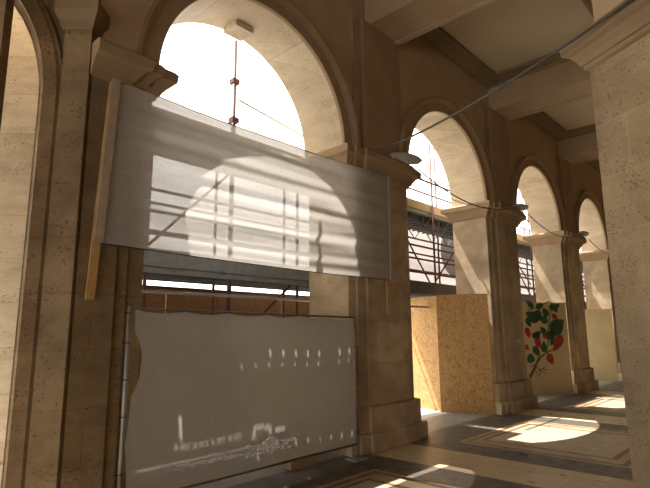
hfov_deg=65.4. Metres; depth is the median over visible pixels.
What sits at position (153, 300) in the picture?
board
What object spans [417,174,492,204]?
cable
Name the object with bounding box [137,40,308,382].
scaffold
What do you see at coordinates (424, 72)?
arches
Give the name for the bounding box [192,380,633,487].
floor
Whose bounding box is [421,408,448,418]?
floor
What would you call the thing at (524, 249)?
scaffold
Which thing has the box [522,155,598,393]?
stone pier
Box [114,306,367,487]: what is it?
fence
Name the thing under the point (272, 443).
plastic sheet
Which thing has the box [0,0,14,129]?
stone pier
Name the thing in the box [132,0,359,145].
trim
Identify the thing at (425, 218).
scaffold
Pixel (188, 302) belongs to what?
board
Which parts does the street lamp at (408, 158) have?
lamp glass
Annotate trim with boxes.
[2,0,62,487]
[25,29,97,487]
[54,0,109,37]
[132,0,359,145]
[398,95,495,201]
[511,154,566,230]
[575,190,607,248]
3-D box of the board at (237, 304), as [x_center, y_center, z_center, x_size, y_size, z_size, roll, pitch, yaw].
[-1.304,2.164,9.452,0.020,2.430,1.250,-10,-14,42]
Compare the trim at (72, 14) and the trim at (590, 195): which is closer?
the trim at (72, 14)
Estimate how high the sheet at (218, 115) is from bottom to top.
3.150 m
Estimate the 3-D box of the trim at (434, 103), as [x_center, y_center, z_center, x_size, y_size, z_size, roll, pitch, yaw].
[2.586,-2.064,10.449,0.130,1.885,3.730,-10,-14,42]
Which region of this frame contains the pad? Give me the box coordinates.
[224,20,252,40]
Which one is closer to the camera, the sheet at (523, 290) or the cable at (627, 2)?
the cable at (627, 2)
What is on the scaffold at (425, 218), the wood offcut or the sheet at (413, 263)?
the sheet at (413, 263)
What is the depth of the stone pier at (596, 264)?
18.34 m
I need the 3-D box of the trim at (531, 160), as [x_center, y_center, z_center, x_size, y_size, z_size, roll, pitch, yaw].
[5.869,-1.484,13.888,0.130,1.885,3.730,-10,-14,42]
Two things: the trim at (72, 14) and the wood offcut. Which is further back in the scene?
the wood offcut
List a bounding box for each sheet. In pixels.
[160,91,304,149]
[245,435,292,457]
[408,230,455,285]
[411,296,441,411]
[436,293,494,414]
[519,258,535,294]
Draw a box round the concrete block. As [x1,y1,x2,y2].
[314,453,327,459]
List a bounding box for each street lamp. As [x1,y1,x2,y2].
[380,152,422,164]
[508,204,528,210]
[576,231,588,236]
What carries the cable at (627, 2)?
attached to the stone pier at (389, 413)
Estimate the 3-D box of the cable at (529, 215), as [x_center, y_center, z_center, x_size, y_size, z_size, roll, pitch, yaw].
[6.450,-0.392,13.951,0.024,0.376,4.146,-10,-14,42]
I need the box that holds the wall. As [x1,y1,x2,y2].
[1,0,64,487]
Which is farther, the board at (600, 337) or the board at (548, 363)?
the board at (600, 337)
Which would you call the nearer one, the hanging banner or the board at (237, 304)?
the hanging banner
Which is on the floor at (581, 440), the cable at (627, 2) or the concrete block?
the concrete block
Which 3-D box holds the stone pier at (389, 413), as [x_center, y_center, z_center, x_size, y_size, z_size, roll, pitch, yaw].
[0.643,-0.303,8.671,1.320,6.990,2.060,-10,-14,42]
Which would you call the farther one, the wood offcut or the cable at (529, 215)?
the cable at (529, 215)
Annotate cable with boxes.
[378,0,632,151]
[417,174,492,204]
[418,169,517,209]
[529,215,582,237]
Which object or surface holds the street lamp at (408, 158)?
attached to the stone pier at (389, 413)
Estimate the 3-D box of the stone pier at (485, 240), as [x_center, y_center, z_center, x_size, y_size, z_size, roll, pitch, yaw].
[3.926,0.277,12.111,1.320,6.990,2.060,-10,-14,42]
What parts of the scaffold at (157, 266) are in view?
guard rail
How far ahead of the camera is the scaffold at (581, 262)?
20.67 m
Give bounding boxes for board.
[137,288,165,374]
[165,290,226,314]
[231,294,280,316]
[281,297,308,317]
[522,300,572,394]
[585,309,617,380]
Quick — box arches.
[101,0,605,251]
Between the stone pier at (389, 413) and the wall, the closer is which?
the wall
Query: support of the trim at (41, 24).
attached to the wall
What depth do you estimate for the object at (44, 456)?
4.67 m
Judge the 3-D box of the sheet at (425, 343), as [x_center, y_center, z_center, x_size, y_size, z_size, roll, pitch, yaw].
[2.204,2.501,11.722,0.020,2.500,1.223,6,-12,-31]
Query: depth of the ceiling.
10.67 m
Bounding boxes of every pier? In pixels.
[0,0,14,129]
[0,7,38,487]
[59,37,178,487]
[309,14,427,456]
[440,105,537,414]
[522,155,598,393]
[559,0,649,487]
[579,187,621,380]
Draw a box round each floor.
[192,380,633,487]
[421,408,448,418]
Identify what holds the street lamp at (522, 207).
attached to the stone pier at (485, 240)
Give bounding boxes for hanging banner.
[84,78,393,313]
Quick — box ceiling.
[365,0,600,173]
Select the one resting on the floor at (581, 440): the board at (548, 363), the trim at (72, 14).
the board at (548, 363)
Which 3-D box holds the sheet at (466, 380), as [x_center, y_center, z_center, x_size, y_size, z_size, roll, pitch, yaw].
[3.024,2.351,10.962,1.088,2.520,0.050,-4,-11,20]
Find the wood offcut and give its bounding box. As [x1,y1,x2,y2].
[284,456,314,470]
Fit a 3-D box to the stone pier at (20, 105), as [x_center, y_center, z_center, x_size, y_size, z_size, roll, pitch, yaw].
[-3.883,-0.977,6.402,0.820,7.600,0.480,0,-10,-2]
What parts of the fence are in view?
frame post, plastic strip, frame rail, frame rail, frame post, foot plate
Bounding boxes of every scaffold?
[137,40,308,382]
[407,144,455,307]
[517,195,535,301]
[579,248,586,309]
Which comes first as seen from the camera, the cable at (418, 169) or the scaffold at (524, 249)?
the cable at (418, 169)
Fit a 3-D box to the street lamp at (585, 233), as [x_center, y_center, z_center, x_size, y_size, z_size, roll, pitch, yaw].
[7.950,-0.326,15.693,0.960,0.201,0.170,8,-13,-38]
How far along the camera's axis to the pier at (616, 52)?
4.50 m
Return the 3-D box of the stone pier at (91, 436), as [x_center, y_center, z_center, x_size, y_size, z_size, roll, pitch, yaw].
[-2.346,0.355,5.327,1.326,4.580,0.920,-10,-14,42]
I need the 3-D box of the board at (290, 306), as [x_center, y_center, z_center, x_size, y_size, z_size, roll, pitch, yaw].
[-0.440,2.317,10.357,0.020,2.430,1.250,-10,-14,42]

